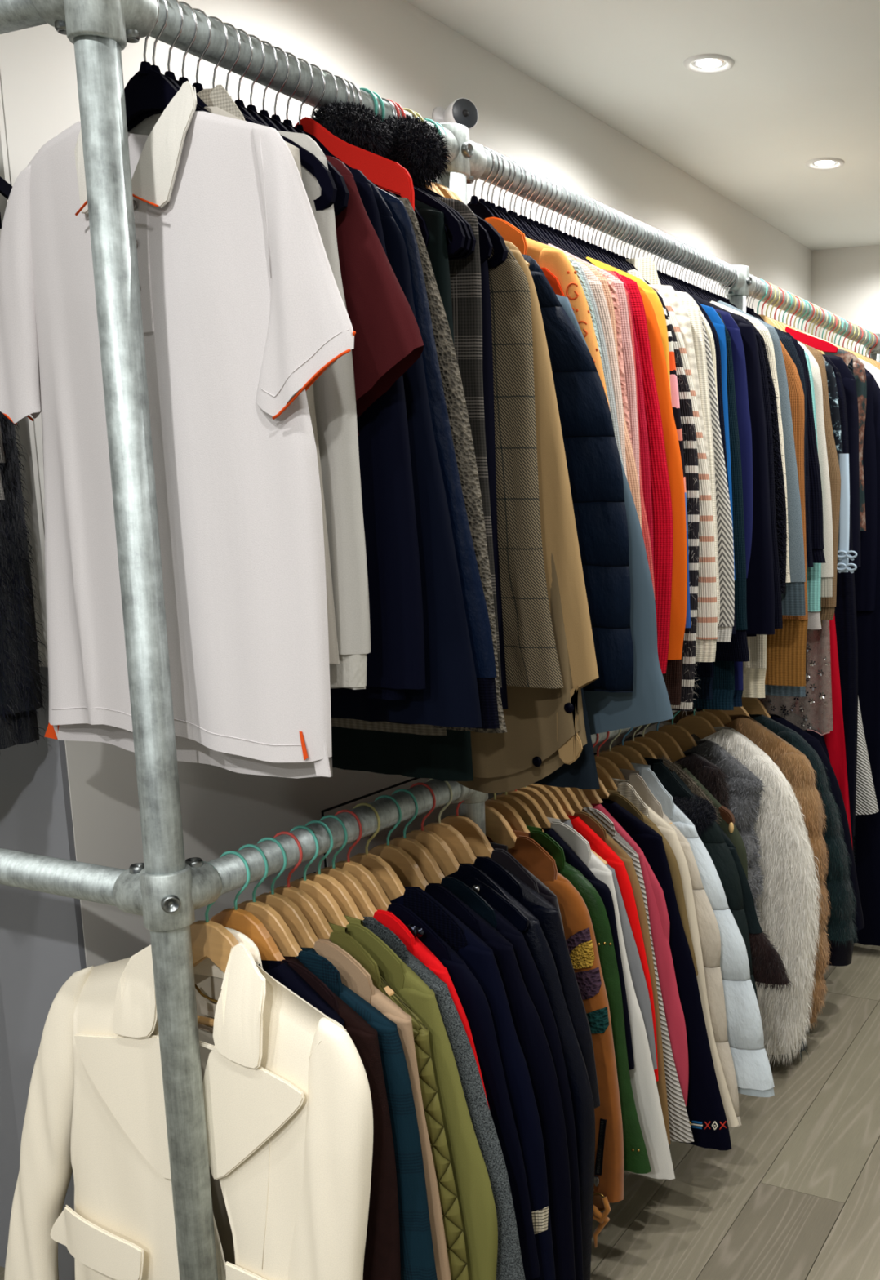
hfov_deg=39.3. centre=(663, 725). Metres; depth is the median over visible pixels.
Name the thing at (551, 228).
hanger
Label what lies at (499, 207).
hanger
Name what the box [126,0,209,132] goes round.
hanger
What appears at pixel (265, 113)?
hanger
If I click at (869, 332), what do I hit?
wooden hanger
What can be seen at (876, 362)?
wooden hanger
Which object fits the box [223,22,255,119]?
hanger
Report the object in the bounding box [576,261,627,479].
sweater
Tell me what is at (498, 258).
hanger
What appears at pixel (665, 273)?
hanger
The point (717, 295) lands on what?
hanger
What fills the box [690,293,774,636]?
jacket
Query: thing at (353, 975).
blazer
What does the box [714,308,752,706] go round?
sweater
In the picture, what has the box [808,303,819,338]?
wooden hanger
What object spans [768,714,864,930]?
coat
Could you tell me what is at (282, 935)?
wooden hanger
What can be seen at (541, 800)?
wooden hanger
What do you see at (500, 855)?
coat
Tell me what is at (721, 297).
hanger
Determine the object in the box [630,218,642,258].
hanger
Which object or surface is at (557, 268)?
jacket
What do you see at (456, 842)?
wooden hanger
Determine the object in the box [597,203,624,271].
hanger
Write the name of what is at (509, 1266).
jacket
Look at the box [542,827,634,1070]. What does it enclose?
jacket
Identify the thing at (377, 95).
wooden hanger
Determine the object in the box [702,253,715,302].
hanger
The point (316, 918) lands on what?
wooden hanger
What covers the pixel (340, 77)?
hanger
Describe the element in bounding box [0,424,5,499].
jacket
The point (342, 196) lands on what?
hanger
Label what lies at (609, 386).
sweater
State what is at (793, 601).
sweater
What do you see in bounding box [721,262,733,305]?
hanger
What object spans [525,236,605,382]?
cardigan
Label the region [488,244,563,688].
coat
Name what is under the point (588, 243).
hanger
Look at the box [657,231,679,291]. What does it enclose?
hanger
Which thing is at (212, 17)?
hanger
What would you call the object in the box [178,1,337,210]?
hanger
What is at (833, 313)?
wooden hanger
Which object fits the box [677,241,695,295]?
hanger
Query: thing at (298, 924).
wooden hanger
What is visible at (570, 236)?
hanger
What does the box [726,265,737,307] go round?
hanger
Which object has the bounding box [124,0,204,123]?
hanger
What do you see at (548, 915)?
leather jacket
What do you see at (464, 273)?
coat
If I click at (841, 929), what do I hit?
coat
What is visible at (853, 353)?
wooden hanger
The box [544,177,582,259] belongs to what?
hanger
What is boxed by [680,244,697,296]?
hanger
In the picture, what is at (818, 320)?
wooden hanger
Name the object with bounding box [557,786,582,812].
wooden hanger
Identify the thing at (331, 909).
wooden hanger
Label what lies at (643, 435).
sweater
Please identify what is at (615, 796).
coat
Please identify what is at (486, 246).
hanger
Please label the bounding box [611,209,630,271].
hanger
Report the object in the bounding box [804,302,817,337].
wooden hanger
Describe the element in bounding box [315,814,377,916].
wooden hanger
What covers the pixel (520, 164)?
hanger
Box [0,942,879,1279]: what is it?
floor
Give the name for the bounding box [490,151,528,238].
hanger
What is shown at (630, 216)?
hanger
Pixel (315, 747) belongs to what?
vent
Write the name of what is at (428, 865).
wooden hanger
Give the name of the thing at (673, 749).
wooden hanger
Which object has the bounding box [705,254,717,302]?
hanger
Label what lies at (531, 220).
hanger
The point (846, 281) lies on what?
wall
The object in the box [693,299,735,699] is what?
sweater
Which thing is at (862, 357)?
wooden hanger
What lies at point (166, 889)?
rack
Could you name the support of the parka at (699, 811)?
hanging from the wooden hanger at (632, 754)
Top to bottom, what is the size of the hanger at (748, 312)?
0.256 m
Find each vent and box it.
[44,723,59,739]
[299,731,331,777]
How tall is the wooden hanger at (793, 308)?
0.246 m
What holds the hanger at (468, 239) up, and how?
hanging from the rack
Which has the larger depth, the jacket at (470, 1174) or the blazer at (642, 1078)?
the blazer at (642, 1078)
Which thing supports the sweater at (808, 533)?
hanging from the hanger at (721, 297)
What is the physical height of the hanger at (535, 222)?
0.256 m
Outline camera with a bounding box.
[431,97,478,129]
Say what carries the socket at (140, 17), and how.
attached to the rack
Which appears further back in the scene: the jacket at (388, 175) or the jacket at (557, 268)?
the jacket at (557, 268)
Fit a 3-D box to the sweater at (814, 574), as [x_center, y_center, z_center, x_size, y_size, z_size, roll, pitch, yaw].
[0.187,-0.661,3.229,0.517,0.780,0.052,5,12,24]
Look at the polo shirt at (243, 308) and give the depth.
1.45 m
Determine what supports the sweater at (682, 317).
hanging from the hanger at (603, 223)
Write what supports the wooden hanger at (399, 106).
hanging from the rack
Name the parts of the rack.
cross rail, cross rail, post, rail, post, rail, post, post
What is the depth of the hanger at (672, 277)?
2.77 m
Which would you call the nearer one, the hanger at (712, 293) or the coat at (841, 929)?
the hanger at (712, 293)
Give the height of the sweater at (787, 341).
0.969 m
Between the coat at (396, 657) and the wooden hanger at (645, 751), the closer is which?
the coat at (396, 657)
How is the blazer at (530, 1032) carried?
hanging from the wooden hanger at (402, 864)
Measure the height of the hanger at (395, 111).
0.256 m
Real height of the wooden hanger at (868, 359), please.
0.246 m
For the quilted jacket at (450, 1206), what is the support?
hanging from the wooden hanger at (316, 918)
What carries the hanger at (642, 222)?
hanging from the rack
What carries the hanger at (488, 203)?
hanging from the rack
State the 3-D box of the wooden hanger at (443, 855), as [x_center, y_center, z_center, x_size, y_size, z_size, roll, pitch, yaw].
[-0.412,0.212,2.044,0.354,0.235,0.013,5,12,24]
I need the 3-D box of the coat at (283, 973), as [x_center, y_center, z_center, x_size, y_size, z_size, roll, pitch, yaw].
[-0.598,0.602,1.698,0.400,0.588,0.030,5,12,24]
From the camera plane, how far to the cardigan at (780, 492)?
2.81 m
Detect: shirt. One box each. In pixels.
[0,80,355,778]
[196,84,339,663]
[277,130,370,689]
[324,155,423,435]
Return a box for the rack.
[0,0,879,1279]
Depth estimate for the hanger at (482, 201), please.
2.04 m
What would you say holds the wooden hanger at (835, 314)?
hanging from the rack
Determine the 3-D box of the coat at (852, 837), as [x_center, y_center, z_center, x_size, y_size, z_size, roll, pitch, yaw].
[0.340,0.209,3.744,0.540,0.586,0.087,5,12,24]
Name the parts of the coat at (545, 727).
panel, under panel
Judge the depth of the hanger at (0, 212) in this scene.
1.69 m
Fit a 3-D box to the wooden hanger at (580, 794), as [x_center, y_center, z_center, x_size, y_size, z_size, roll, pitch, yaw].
[-0.219,0.131,2.465,0.354,0.235,0.013,5,12,24]
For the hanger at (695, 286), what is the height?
0.256 m
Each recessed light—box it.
[683,53,734,74]
[804,157,844,169]
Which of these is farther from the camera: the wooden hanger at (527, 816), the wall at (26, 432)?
the wooden hanger at (527, 816)
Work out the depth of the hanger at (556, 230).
2.27 m
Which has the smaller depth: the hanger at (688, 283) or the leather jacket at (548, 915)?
the leather jacket at (548, 915)
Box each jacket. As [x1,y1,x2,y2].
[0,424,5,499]
[280,955,400,1279]
[293,116,414,211]
[328,922,469,1279]
[344,915,497,1279]
[362,916,524,1279]
[376,186,499,728]
[472,856,599,1108]
[484,216,610,411]
[485,830,623,1247]
[521,253,633,692]
[525,825,651,1173]
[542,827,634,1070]
[567,815,658,1081]
[582,807,693,1142]
[586,257,671,402]
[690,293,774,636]
[822,348,866,530]
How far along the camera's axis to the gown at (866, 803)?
3.68 m
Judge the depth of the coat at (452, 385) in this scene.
1.60 m
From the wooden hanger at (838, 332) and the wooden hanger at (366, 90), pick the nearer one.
the wooden hanger at (366, 90)
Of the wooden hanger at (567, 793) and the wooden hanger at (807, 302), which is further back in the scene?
the wooden hanger at (807, 302)
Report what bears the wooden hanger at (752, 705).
hanging from the rack
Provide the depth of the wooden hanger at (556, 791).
2.38 m
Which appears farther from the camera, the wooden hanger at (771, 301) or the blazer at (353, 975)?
the wooden hanger at (771, 301)
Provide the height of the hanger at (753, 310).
0.256 m
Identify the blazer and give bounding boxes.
[295,947,437,1279]
[299,871,555,1279]
[313,938,451,1279]
[373,909,488,1106]
[386,902,540,1279]
[424,883,575,1279]
[440,875,583,1279]
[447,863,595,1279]
[546,817,675,1179]
[560,818,657,1069]
[591,804,688,1106]
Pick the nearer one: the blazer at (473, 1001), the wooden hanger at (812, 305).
the blazer at (473, 1001)
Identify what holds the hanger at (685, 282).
hanging from the rack
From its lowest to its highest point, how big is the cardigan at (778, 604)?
0.752 m
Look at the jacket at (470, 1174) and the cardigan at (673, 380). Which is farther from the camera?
the cardigan at (673, 380)
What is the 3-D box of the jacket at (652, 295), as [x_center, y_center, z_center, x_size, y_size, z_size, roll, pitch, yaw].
[-0.201,-0.526,2.380,0.486,0.765,0.031,5,12,24]
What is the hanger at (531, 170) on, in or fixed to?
hanging from the rack
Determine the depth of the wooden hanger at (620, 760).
2.66 m
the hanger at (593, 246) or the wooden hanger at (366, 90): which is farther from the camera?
the hanger at (593, 246)
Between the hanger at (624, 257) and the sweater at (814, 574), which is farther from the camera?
the sweater at (814, 574)
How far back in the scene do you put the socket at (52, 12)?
1.34 m
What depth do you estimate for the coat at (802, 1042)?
3.20 m
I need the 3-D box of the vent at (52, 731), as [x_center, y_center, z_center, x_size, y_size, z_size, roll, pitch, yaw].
[-0.858,-0.007,1.673,0.034,0.052,0.002,5,12,24]
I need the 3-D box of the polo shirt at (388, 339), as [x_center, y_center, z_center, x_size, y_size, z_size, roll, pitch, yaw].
[-0.566,-0.555,1.547,0.608,0.357,0.039,5,12,24]
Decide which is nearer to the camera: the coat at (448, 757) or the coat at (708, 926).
the coat at (448, 757)
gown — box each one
[785,326,853,849]
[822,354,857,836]
[847,358,879,864]
[853,367,879,946]
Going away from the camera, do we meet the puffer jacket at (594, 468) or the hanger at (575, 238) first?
the puffer jacket at (594, 468)
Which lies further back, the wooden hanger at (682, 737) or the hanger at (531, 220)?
the wooden hanger at (682, 737)
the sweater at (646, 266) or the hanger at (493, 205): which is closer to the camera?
the hanger at (493, 205)
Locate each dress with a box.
[673,346,832,735]
[824,354,860,567]
[825,360,857,573]
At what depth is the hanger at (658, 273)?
2.69 m
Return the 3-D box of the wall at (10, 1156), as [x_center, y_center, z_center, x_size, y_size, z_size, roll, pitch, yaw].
[-1.419,-0.175,2.264,0.960,2.500,0.150,5,12,24]
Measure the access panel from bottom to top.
0.785 m
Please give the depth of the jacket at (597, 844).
2.32 m
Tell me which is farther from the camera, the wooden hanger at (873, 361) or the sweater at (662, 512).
the wooden hanger at (873, 361)
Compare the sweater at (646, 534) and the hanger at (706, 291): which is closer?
the sweater at (646, 534)
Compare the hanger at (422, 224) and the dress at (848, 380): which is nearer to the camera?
the hanger at (422, 224)
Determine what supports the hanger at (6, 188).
hanging from the rack
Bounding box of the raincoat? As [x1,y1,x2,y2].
[555,294,673,734]
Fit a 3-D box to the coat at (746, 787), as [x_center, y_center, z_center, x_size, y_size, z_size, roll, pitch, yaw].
[0.025,0.263,3.028,0.492,0.482,0.152,5,12,24]
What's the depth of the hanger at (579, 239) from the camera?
2.36 m
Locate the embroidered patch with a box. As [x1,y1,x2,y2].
[569,939,595,968]
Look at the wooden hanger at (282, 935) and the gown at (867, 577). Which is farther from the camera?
the gown at (867, 577)
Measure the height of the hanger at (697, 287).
0.256 m
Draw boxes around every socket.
[31,0,65,26]
[112,869,142,915]
[122,0,158,38]
[191,861,222,910]
[431,122,459,164]
[450,784,475,804]
[469,140,487,179]
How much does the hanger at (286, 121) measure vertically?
0.256 m
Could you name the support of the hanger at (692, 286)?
hanging from the rack
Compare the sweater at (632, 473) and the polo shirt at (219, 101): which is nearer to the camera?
the polo shirt at (219, 101)
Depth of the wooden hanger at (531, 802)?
2.29 m
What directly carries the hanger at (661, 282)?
hanging from the rack
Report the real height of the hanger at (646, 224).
0.256 m
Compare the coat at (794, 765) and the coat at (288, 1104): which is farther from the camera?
the coat at (794, 765)
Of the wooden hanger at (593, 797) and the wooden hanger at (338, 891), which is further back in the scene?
the wooden hanger at (593, 797)
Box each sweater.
[547,243,639,488]
[565,254,642,532]
[568,257,625,472]
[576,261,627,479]
[601,268,655,599]
[610,271,653,571]
[619,274,672,673]
[626,255,718,409]
[627,269,719,623]
[648,284,718,626]
[653,288,717,662]
[662,637,684,705]
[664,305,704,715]
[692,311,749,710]
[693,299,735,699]
[700,303,735,580]
[710,301,790,697]
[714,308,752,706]
[716,300,805,615]
[764,327,808,697]
[764,340,808,686]
[774,327,813,567]
[797,341,833,596]
[804,351,822,629]
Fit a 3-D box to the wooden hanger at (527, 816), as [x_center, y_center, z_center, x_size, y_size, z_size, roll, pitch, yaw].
[-0.301,0.166,2.286,0.354,0.235,0.013,5,12,24]
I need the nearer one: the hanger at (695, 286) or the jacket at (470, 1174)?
the jacket at (470, 1174)
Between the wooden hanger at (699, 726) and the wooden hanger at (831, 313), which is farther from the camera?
the wooden hanger at (831, 313)
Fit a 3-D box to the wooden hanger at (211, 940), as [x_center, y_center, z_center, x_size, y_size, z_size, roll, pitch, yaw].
[-0.612,0.296,1.607,0.354,0.235,0.013,5,12,24]
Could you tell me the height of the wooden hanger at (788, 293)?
0.246 m
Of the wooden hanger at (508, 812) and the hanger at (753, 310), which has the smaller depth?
the wooden hanger at (508, 812)
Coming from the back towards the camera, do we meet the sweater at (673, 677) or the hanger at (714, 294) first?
the hanger at (714, 294)
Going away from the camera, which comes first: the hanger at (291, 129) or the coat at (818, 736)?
the hanger at (291, 129)
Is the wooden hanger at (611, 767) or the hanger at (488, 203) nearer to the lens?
the hanger at (488, 203)
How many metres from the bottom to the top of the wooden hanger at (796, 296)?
0.246 m
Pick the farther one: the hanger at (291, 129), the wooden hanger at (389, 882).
the wooden hanger at (389, 882)
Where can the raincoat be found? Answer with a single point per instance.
(649, 702)
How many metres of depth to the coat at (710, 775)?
2.85 m
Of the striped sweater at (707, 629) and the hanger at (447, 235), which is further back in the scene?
the striped sweater at (707, 629)
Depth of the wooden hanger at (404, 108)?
1.84 m
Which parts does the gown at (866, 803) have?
white panel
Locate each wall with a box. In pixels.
[0,0,812,967]
[0,80,48,666]
[0,979,20,1267]
[810,244,879,357]
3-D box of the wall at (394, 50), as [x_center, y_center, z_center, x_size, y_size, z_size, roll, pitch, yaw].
[-0.203,-0.425,3.565,0.150,2.500,3.836,5,12,24]
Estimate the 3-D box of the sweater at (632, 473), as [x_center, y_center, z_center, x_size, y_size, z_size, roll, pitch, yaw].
[-0.287,-0.564,2.177,0.548,0.597,0.035,5,12,24]
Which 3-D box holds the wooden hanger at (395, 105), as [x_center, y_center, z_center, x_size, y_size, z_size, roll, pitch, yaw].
[-0.422,-0.823,1.822,0.354,0.246,0.013,5,12,24]
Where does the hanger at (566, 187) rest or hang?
hanging from the rack
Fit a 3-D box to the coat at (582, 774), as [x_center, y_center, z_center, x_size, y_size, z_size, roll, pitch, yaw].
[-0.388,-0.354,1.990,0.620,0.885,0.039,5,12,24]
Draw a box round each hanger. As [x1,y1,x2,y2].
[0,176,12,199]
[0,212,1,228]
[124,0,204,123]
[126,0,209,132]
[164,0,208,107]
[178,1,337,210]
[190,861,238,1026]
[192,8,349,215]
[208,16,227,88]
[210,850,284,960]
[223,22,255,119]
[231,844,302,956]
[235,28,270,127]
[247,34,281,131]
[251,837,318,947]
[259,40,289,132]
[268,831,394,995]
[271,45,297,133]
[283,51,329,155]
[285,825,349,927]
[295,57,382,190]
[301,820,364,919]
[309,63,395,196]
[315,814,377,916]
[321,69,429,247]
[329,809,391,911]
[333,75,465,255]
[337,76,350,102]
[338,78,471,257]
[345,802,404,901]
[346,81,475,260]
[353,83,451,244]
[359,87,377,115]
[365,91,493,263]
[368,795,428,890]
[372,91,384,118]
[381,97,506,268]
[384,99,507,268]
[385,788,444,884]
[386,98,399,116]
[394,102,405,117]
[401,782,459,875]
[403,107,437,193]
[408,111,444,196]
[420,777,476,864]
[424,118,457,199]
[429,121,529,267]
[436,800,493,857]
[466,142,495,219]
[478,146,501,218]
[484,793,529,833]
[484,804,516,849]
[485,149,507,222]
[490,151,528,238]
[490,791,544,831]
[496,154,535,240]
[502,156,539,242]
[502,789,551,828]
[507,160,545,244]
[513,162,549,245]
[516,786,607,865]
[518,164,550,244]
[524,167,554,245]
[527,783,569,819]
[528,169,562,249]
[533,172,568,253]
[537,783,574,815]
[538,175,577,257]
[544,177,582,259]
[548,179,587,262]
[553,182,594,265]
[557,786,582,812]
[558,184,586,257]
[562,186,588,257]
[568,188,593,258]
[569,787,592,808]
[573,191,597,260]
[577,193,603,262]
[581,195,607,264]
[582,789,603,804]
[586,197,611,266]
[590,200,615,267]
[592,733,617,791]
[594,201,620,270]
[594,728,635,770]
[594,731,671,824]
[595,776,608,799]
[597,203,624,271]
[602,205,628,273]
[606,207,627,271]
[606,727,648,764]
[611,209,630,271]
[614,211,648,284]
[618,213,649,284]
[619,724,657,759]
[622,214,637,271]
[625,216,638,258]
[629,723,671,761]
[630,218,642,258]
[633,220,645,257]
[637,222,648,257]
[641,721,685,762]
[642,224,662,284]
[646,225,664,284]
[649,226,666,284]
[653,229,675,290]
[655,231,677,291]
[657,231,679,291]
[657,711,697,751]
[661,233,680,291]
[664,235,683,292]
[667,236,685,292]
[671,238,690,295]
[674,240,691,294]
[675,708,715,739]
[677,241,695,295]
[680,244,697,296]
[684,244,701,297]
[687,246,705,300]
[690,247,707,301]
[691,709,724,726]
[693,248,710,302]
[696,250,711,302]
[699,252,713,301]
[700,709,732,724]
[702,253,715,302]
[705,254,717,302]
[707,255,719,301]
[710,257,721,300]
[713,258,724,302]
[716,260,727,302]
[719,262,729,303]
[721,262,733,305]
[723,706,750,716]
[724,264,734,306]
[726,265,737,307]
[742,697,770,717]
[746,274,757,318]
[746,274,759,319]
[748,276,762,320]
[751,276,765,322]
[756,278,778,328]
[761,280,782,331]
[765,283,786,332]
[769,284,786,328]
[773,287,788,327]
[777,288,792,328]
[782,290,796,330]
[786,293,800,332]
[790,294,804,333]
[793,296,822,354]
[797,297,824,354]
[800,300,814,337]
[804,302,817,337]
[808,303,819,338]
[811,305,822,339]
[814,306,825,341]
[817,308,828,342]
[821,310,835,346]
[824,311,839,348]
[827,313,842,349]
[831,314,844,350]
[834,315,847,351]
[838,318,851,352]
[842,320,858,358]
[846,321,862,359]
[850,323,866,361]
[854,325,871,364]
[857,327,875,367]
[862,328,879,369]
[865,330,879,368]
[868,332,879,364]
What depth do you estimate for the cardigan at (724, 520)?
2.51 m
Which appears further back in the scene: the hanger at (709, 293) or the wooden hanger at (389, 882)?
the hanger at (709, 293)
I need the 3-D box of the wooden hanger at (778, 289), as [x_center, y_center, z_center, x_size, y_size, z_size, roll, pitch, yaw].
[0.304,-1.127,3.405,0.354,0.246,0.013,5,12,24]
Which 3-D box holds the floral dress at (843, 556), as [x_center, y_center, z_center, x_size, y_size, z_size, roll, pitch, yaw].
[0.293,-0.716,3.410,0.555,0.730,0.051,5,12,25]
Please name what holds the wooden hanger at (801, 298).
hanging from the rack
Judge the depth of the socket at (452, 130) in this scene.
1.93 m
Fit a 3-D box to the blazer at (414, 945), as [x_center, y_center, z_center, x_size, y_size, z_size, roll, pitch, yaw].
[-0.507,0.611,1.906,0.544,0.692,0.037,5,12,24]
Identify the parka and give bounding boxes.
[593,752,758,1003]
[669,769,793,993]
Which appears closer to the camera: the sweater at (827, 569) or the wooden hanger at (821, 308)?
the sweater at (827, 569)
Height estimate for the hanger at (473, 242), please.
0.256 m
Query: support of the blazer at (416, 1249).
hanging from the wooden hanger at (282, 935)
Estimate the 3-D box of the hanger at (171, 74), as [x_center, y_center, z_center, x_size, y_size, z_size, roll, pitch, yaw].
[-0.595,-0.744,1.445,0.341,0.256,0.018,5,12,24]
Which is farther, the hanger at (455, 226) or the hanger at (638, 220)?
the hanger at (638, 220)
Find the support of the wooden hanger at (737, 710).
hanging from the rack
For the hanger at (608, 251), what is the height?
0.256 m
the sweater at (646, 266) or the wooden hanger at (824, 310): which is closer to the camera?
the sweater at (646, 266)
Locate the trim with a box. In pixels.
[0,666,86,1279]
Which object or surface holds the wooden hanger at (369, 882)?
hanging from the rack
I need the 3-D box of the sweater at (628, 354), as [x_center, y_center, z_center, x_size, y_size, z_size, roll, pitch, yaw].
[-0.262,-0.601,2.226,0.488,0.551,0.030,5,12,24]
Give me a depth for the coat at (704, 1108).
2.46 m
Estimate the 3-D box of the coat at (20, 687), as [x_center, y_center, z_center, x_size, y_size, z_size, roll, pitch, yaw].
[-1.024,-0.335,1.578,0.107,0.826,0.400,5,12,24]
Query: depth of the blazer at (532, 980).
1.94 m
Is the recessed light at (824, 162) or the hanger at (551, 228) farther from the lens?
the recessed light at (824, 162)
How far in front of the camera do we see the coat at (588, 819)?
2.35 m
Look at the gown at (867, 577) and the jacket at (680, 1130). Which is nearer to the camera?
the jacket at (680, 1130)
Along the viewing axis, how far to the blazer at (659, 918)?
2.42 m
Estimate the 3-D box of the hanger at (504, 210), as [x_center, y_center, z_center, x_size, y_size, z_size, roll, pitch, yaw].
[-0.284,-0.874,2.123,0.290,0.256,0.018,5,12,24]
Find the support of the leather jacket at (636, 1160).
hanging from the wooden hanger at (508, 812)
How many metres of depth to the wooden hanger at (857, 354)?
4.10 m
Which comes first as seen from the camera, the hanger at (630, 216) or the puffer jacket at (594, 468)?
the puffer jacket at (594, 468)
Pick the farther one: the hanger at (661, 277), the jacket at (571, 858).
the hanger at (661, 277)
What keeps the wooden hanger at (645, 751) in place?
hanging from the rack
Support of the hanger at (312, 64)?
hanging from the rack
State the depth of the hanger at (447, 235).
1.70 m
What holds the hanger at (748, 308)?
hanging from the rack
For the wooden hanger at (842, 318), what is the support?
hanging from the rack
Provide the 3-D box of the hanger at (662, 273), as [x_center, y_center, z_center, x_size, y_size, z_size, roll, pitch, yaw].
[-0.003,-0.992,2.737,0.290,0.256,0.018,5,12,24]
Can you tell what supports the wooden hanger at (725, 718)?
hanging from the rack
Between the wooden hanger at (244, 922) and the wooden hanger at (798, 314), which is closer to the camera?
the wooden hanger at (244, 922)
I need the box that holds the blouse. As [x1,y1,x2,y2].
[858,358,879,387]
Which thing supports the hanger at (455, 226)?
hanging from the rack
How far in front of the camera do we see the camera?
2.52 m
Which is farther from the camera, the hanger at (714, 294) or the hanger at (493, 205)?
the hanger at (714, 294)
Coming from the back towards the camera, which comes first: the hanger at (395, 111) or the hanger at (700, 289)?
the hanger at (700, 289)
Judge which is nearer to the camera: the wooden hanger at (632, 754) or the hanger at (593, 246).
the hanger at (593, 246)
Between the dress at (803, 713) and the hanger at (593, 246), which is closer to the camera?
the hanger at (593, 246)
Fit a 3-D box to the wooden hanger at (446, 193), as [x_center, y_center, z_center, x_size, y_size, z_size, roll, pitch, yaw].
[-0.379,-0.841,1.916,0.354,0.246,0.013,5,12,24]
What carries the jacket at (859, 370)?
hanging from the wooden hanger at (807, 302)
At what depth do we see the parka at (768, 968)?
2.72 m
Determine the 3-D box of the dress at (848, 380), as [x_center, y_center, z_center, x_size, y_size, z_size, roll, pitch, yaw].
[0.344,-0.643,3.590,0.514,0.917,0.072,5,12,24]
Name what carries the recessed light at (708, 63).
in the ceiling
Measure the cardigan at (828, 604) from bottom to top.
0.804 m
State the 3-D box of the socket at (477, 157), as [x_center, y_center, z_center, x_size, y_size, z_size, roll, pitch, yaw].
[-0.335,-0.949,1.996,0.059,0.059,0.056,5,12,24]
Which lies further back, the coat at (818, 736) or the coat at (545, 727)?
the coat at (818, 736)
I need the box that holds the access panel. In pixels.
[321,777,504,867]
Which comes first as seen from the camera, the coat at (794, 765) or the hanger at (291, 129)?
the hanger at (291, 129)
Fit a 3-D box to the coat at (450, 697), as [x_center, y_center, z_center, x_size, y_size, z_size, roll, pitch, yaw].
[-0.535,-0.378,1.651,0.644,0.729,0.039,5,12,24]
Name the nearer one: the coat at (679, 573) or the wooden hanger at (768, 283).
the coat at (679, 573)
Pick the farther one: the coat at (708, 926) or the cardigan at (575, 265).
the coat at (708, 926)
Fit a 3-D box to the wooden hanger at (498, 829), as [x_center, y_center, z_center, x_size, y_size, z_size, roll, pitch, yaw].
[-0.336,0.180,2.210,0.354,0.235,0.013,5,12,24]
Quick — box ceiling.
[405,0,879,250]
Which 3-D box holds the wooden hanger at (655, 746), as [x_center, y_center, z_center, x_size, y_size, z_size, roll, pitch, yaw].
[-0.048,0.060,2.837,0.354,0.235,0.013,5,12,24]
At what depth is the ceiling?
2.93 m
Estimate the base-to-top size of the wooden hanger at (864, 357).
0.246 m
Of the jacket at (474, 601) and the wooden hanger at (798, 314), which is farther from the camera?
the wooden hanger at (798, 314)
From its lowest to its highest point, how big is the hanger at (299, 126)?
0.256 m
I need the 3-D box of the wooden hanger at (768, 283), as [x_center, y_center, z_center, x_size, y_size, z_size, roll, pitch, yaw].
[0.274,-1.115,3.341,0.354,0.246,0.013,5,12,24]
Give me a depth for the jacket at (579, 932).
2.16 m
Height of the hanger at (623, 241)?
0.256 m
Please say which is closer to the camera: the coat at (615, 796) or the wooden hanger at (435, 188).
the wooden hanger at (435, 188)
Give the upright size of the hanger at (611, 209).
0.256 m
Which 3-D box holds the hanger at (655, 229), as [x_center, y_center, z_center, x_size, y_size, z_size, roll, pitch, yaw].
[-0.033,-0.980,2.672,0.290,0.256,0.018,5,12,24]
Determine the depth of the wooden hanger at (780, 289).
3.42 m
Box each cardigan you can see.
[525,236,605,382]
[541,242,632,448]
[649,285,690,627]
[701,318,734,641]
[732,312,782,628]
[738,313,790,593]
[783,331,826,563]
[797,340,840,626]
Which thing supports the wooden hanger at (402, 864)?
hanging from the rack
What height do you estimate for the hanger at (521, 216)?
0.256 m
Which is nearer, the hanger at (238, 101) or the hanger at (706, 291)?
the hanger at (238, 101)
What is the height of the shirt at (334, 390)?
0.682 m
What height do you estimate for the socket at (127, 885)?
0.059 m
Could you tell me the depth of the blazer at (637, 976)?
2.30 m
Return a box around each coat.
[0,411,48,755]
[4,926,373,1279]
[261,960,344,1027]
[306,100,473,781]
[330,167,425,699]
[330,177,482,728]
[331,196,506,735]
[381,114,507,709]
[434,195,502,688]
[456,240,598,793]
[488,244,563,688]
[488,841,564,931]
[533,688,599,789]
[573,811,670,1144]
[600,798,731,1150]
[606,789,697,975]
[612,777,738,1127]
[617,733,766,922]
[618,768,741,1127]
[625,711,832,1029]
[630,762,774,1097]
[635,721,821,1065]
[637,285,687,659]
[656,755,747,879]
[672,752,732,809]
[692,709,858,966]
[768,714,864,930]
[769,1016,813,1065]
[803,728,830,762]
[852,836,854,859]
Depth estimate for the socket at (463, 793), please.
2.10 m
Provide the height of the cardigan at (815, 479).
0.647 m
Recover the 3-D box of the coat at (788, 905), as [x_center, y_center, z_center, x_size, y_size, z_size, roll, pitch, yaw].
[0.086,0.441,3.192,0.706,0.903,0.122,5,12,24]

